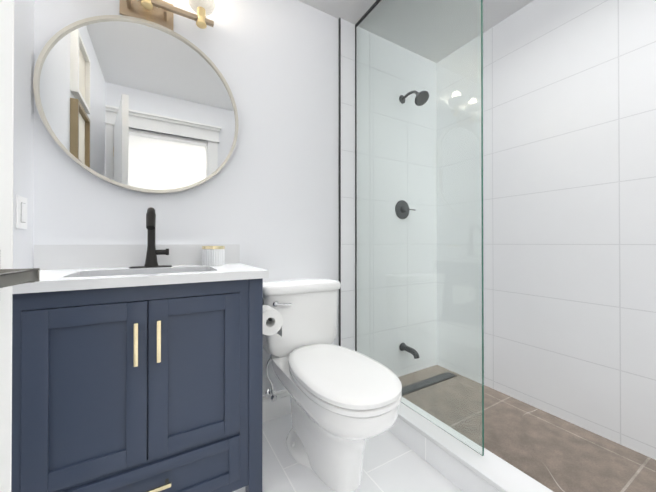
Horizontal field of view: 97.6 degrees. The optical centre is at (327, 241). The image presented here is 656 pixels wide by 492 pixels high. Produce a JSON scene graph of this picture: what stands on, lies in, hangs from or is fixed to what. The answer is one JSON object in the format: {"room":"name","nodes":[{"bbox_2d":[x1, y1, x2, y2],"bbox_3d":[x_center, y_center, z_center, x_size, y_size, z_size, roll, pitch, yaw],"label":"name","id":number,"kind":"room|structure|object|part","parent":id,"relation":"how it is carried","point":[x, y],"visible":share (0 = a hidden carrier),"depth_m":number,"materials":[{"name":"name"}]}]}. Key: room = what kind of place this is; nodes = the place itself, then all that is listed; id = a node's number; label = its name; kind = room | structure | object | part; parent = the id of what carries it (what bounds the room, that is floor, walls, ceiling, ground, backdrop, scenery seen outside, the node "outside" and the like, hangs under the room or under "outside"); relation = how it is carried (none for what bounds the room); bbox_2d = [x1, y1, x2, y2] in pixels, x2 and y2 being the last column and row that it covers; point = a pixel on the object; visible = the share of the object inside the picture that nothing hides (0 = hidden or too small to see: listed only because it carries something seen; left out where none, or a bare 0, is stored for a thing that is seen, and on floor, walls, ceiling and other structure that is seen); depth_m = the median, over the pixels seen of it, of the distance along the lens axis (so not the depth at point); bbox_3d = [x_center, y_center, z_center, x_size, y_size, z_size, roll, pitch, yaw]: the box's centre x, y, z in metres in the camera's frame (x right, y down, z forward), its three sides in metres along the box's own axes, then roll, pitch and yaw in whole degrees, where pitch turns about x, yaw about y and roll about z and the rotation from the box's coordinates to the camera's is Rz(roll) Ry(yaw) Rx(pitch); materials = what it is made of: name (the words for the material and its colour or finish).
{"room":"bathroom","nodes":[
{"label":"bathroom","id":0,"kind":"room"},
{"bbox_2d":[13,0,34,268],"bbox_3d":[-0.402,-0.236,-0.273,0.100,2.440,3.200,0,0,-30],"label":"wall","id":1,"kind":"structure","parent":0,"point":[23,156],"depth_m":1.05,"materials":[{"name":"white paint"}]},
{"bbox_2d":[0,0,13,491],"bbox_3d":[-0.369,-0.036,0.064,0.038,2.021,0.803,0,0,-20],"label":"door leaf","id":2,"kind":"structure","parent":1,"relation":"in","point":[6,113],"depth_m":0.43,"materials":[{"name":"white"}]},
{"bbox_3d":[-0.465,0.047,0.385,0.018,0.072,0.055,0,0,-30],"label":"rose","id":3,"kind":"object","parent":2,"relation":"attached to","visible":0},
{"bbox_2d":[0,268,37,282],"bbox_3d":[-0.441,0.047,0.394,0.058,0.020,0.020,0,0,-20],"label":"door lever","id":4,"kind":"object","parent":3,"relation":"attached to","point":[31,276],"visible":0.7,"depth_m":0.40,"materials":[{"name":"grey metal"}]},
{"bbox_2d":[16,195,26,228],"bbox_3d":[-1.100,-0.105,1.033,0.009,0.115,0.080,0,0,-30],"label":"switch plate","id":5,"kind":"object","parent":1,"relation":"attached to","point":[21,212],"visible":1,"depth_m":1.02,"materials":[{"name":"white plastic"}]},
{"bbox_2d":[33,0,338,394],"bbox_3d":[-0.170,-0.225,1.772,2.560,2.440,0.100,0,0,-30],"label":"wall","id":6,"kind":"structure","parent":0,"point":[266,197],"depth_m":1.58,"materials":[{"name":"white paint"}]},
{"bbox_2d":[33,15,238,193],"bbox_3d":[-0.814,-0.616,1.322,0.780,0.780,0.032,0,0,-30],"label":"mirror","id":7,"kind":"object","parent":6,"relation":"attached to","point":[136,104],"visible":0.96,"depth_m":1.29,"materials":[{"name":"beige mirror"}]},
{"bbox_2d":[34,244,239,269],"bbox_3d":[-0.811,0.062,1.323,0.787,0.100,0.020,0,0,-30],"label":"backsplash","id":8,"kind":"structure","parent":6,"relation":"attached to","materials":[{"name":"white stone"}]},
{"bbox_2d":[119,0,214,30],"bbox_3d":[-0.800,-1.093,1.269,0.567,0.161,0.143,0,0,-30],"label":"sconce","id":9,"kind":"object","parent":6,"relation":"attached to","point":[160,12],"visible":1,"depth_m":1.33,"materials":[{"name":"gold metal"}]},
{"bbox_2d":[141,0,152,9],"bbox_3d":[-0.796,-1.073,1.262,0.047,0.080,0.047,0,0,-30],"label":"socket","id":10,"kind":"object","parent":9,"relation":"attached to","point":[147,4],"depth_m":1.25,"materials":[{"name":"gold metal"}]},
{"bbox_2d":[196,6,206,28],"bbox_3d":[-0.606,-1.073,1.373,0.047,0.080,0.047,0,0,-30],"label":"socket","id":11,"kind":"object","parent":9,"relation":"attached to","point":[201,20],"depth_m":1.36,"materials":[{"name":"gold metal"}]},
{"bbox_3d":[-0.606,-1.135,1.373,0.127,0.050,0.127,0,0,-30],"label":"lamp shade","id":12,"kind":"part","parent":9,"relation":"part of","materials":[{"name":"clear glass"}]},
{"bbox_2d":[262,389,290,421],"bbox_3d":[-0.202,0.924,1.682,0.631,0.140,0.014,0,0,-30],"label":"baseboard","id":13,"kind":"structure","parent":6,"relation":"attached to","point":[279,407],"depth_m":1.62,"materials":[{"name":"white"}]},
{"bbox_2d":[339,18,340,345],"bbox_3d":[0.075,-0.225,1.850,0.008,2.440,0.014,0,0,-30],"label":"trim","id":14,"kind":"structure","parent":6,"relation":"attached to","point":[340,180],"depth_m":1.84,"materials":[{"name":"grey"}]},
{"bbox_2d":[341,19,354,350],"bbox_3d":[0.477,-0.224,2.085,0.927,2.440,0.012,0,0,-30],"label":"wall tile","id":15,"kind":"structure","parent":6,"relation":"attached to","point":[347,184],"depth_m":1.88,"materials":[{"name":"white tile"}]},
{"bbox_2d":[233,413,462,491],"bbox_3d":[0.635,1.037,0.383,2.560,0.100,3.300,0,0,-30],"label":"floor","id":16,"kind":"structure","parent":0,"point":[392,462],"depth_m":1.25,"materials":[{"name":"tile"}]},
{"bbox_2d":[11,207,282,491],"bbox_3d":[-0.646,0.421,1.148,0.896,1.140,0.486,0,0,-30],"label":"bathroom vanity","id":17,"kind":"object","parent":16,"relation":"on","point":[137,368],"visible":1,"depth_m":0.94,"materials":[{"name":"blue wood"}]},
{"bbox_3d":[-0.823,0.452,0.809,0.055,0.520,0.020,0,0,-30],"label":"door","id":18,"kind":"part","parent":17,"relation":"part of","materials":[{"name":"blue wood"}]},
{"bbox_3d":[-0.721,0.685,0.868,0.183,0.055,0.020,0,0,-30],"label":"door","id":19,"kind":"part","parent":17,"relation":"part of","materials":[{"name":"blue wood"}]},
{"bbox_3d":[-0.721,0.220,0.870,0.183,0.055,0.020,0,0,-30],"label":"door","id":20,"kind":"part","parent":17,"relation":"part of","materials":[{"name":"blue wood"}]},
{"bbox_3d":[-0.593,0.165,0.947,0.658,0.050,0.016,0,0,-30],"label":"rail","id":21,"kind":"part","parent":17,"relation":"part of","materials":[{"name":"blue wood"}]},
{"bbox_3d":[-0.618,0.453,0.929,0.055,0.520,0.020,0,0,-30],"label":"door","id":22,"kind":"part","parent":17,"relation":"part of","materials":[{"name":"blue wood"}]},
{"bbox_2d":[13,263,268,293],"bbox_3d":[-0.694,0.126,1.127,0.792,0.030,0.476,0,0,-30],"label":"countertop","id":23,"kind":"structure","parent":17,"relation":"on","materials":[{"name":"white stone"}]},
{"bbox_2d":[129,207,171,267],"bbox_3d":[-0.754,-0.018,1.224,0.160,0.260,0.156,0,0,-30],"label":"faucet","id":24,"kind":"object","parent":23,"relation":"on","point":[151,261],"depth_m":1.25,"materials":[{"name":"black metal"}]},
{"bbox_2d":[202,246,224,265],"bbox_3d":[-0.551,0.066,1.381,0.103,0.092,0.103,0,0,-30],"label":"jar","id":25,"kind":"object","parent":23,"relation":"on","point":[211,255],"depth_m":1.34,"materials":[{"name":"white ceramic"}]},
{"bbox_3d":[-0.592,0.749,0.942,0.514,0.038,0.020,0,0,-30],"label":"drawer","id":26,"kind":"part","parent":17,"relation":"part of","materials":[{"name":"blue wood"}]},
{"bbox_3d":[-0.595,0.722,0.947,0.592,0.013,0.010,0,0,-30],"label":"rail","id":27,"kind":"part","parent":17,"relation":"part of","materials":[{"name":"blue wood"}]},
{"bbox_3d":[-0.567,0.453,0.959,0.055,0.520,0.020,0,0,-30],"label":"door","id":28,"kind":"part","parent":17,"relation":"part of","materials":[{"name":"blue wood"}]},
{"bbox_3d":[-0.464,0.221,1.020,0.183,0.055,0.020,0,0,-30],"label":"door","id":29,"kind":"part","parent":17,"relation":"part of","materials":[{"name":"blue wood"}]},
{"bbox_3d":[-0.464,0.686,1.017,0.183,0.055,0.020,0,0,-30],"label":"door","id":30,"kind":"part","parent":17,"relation":"part of","materials":[{"name":"blue wood"}]},
{"bbox_3d":[-0.592,0.876,0.941,0.514,0.038,0.020,0,0,-30],"label":"drawer","id":31,"kind":"part","parent":17,"relation":"part of","materials":[{"name":"blue wood"}]},
{"bbox_3d":[-0.361,0.454,1.078,0.055,0.520,0.020,0,0,-30],"label":"door","id":32,"kind":"part","parent":17,"relation":"part of","materials":[{"name":"blue wood"}]},
{"bbox_3d":[-0.354,0.813,1.081,0.038,0.165,0.020,0,0,-30],"label":"drawer","id":33,"kind":"part","parent":17,"relation":"part of","materials":[{"name":"blue wood"}]},
{"bbox_3d":[-0.293,0.566,1.135,0.053,0.850,0.053,0,0,-30],"label":"leg","id":34,"kind":"part","parent":17,"relation":"part of","materials":[{"name":"blue wood"}]},
{"bbox_2d":[263,278,401,491],"bbox_3d":[-0.004,0.605,1.324,0.456,0.774,0.802,0,0,-30],"label":"toilet","id":35,"kind":"object","parent":16,"relation":"on","point":[345,402],"visible":0.98,"depth_m":1.20,"materials":[{"name":"white ceramic"}]},
{"bbox_3d":[-0.289,0.842,1.543,0.038,0.038,0.017,0,0,-30],"label":"stop handle","id":36,"kind":"part","parent":35,"relation":"part of","materials":[{"name":"silver metal"}]},
{"bbox_3d":[-0.220,0.312,1.429,0.077,0.023,0.018,0,0,-30],"label":"flush lever","id":37,"kind":"part","parent":35,"relation":"part of","materials":[{"name":"silver metal"}]},
{"bbox_3d":[-0.157,0.428,1.587,0.430,0.326,0.182,0,0,-30],"label":"tank","id":38,"kind":"part","parent":35,"relation":"part of","materials":[{"name":"white ceramic"}]},
{"bbox_3d":[-0.156,0.242,1.586,0.456,0.046,0.200,0,0,-30],"label":"tank lid","id":39,"kind":"part","parent":35,"relation":"part of","materials":[{"name":"white ceramic"}]},
{"bbox_3d":[0.002,0.791,1.312,0.362,0.402,0.760,0,0,-30],"label":"bowl","id":40,"kind":"part","parent":35,"relation":"part of","materials":[{"name":"white ceramic"}]},
{"bbox_3d":[0.045,0.547,1.240,0.370,0.033,0.606,0,0,-30],"label":"lid","id":41,"kind":"part","parent":35,"relation":"part of","materials":[{"name":"white plastic"}]},
{"bbox_3d":[0.047,0.577,1.236,0.368,0.023,0.595,0,0,-30],"label":"seat","id":42,"kind":"part","parent":35,"relation":"part of","materials":[{"name":"white plastic"}]},
{"bbox_2d":[388,402,552,491],"bbox_3d":[0.599,0.925,1.154,0.139,0.132,1.702,0,0,-30],"label":"shower curb","id":43,"kind":"object","parent":16,"relation":"on","point":[459,464],"visible":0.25,"depth_m":1.17,"materials":[{"name":"stone"}]},
{"bbox_2d":[355,0,483,455],"bbox_3d":[0.404,-0.292,1.532,0.018,2.303,0.867,0,0,-30],"label":"glass","id":44,"kind":"object","parent":43,"relation":"on","point":[419,303],"visible":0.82,"depth_m":1.41,"materials":[{"name":"teal"}]},
{"bbox_2d":[484,385,655,491],"bbox_3d":[0.980,0.987,1.376,0.765,0.012,1.708,0,0,-30],"label":"shower floor","id":45,"kind":"structure","parent":16,"relation":"on","point":[553,453],"depth_m":1.34,"materials":[{"name":"tile"}]},
{"bbox_2d":[299,0,533,32],"bbox_3d":[0.635,-1.503,0.397,2.560,0.100,3.300,0,0,-30],"label":"ceiling","id":46,"kind":"structure","parent":0,"point":[495,12],"depth_m":1.78,"materials":[{"name":"white paint"}]},
{"bbox_2d":[483,0,655,459],"bbox_3d":[1.376,-0.227,1.562,0.100,2.440,1.820,0,0,-30],"label":"wall","id":47,"kind":"structure","parent":0,"point":[569,179],"depth_m":1.55,"materials":[{"name":"tile"}]}
]}

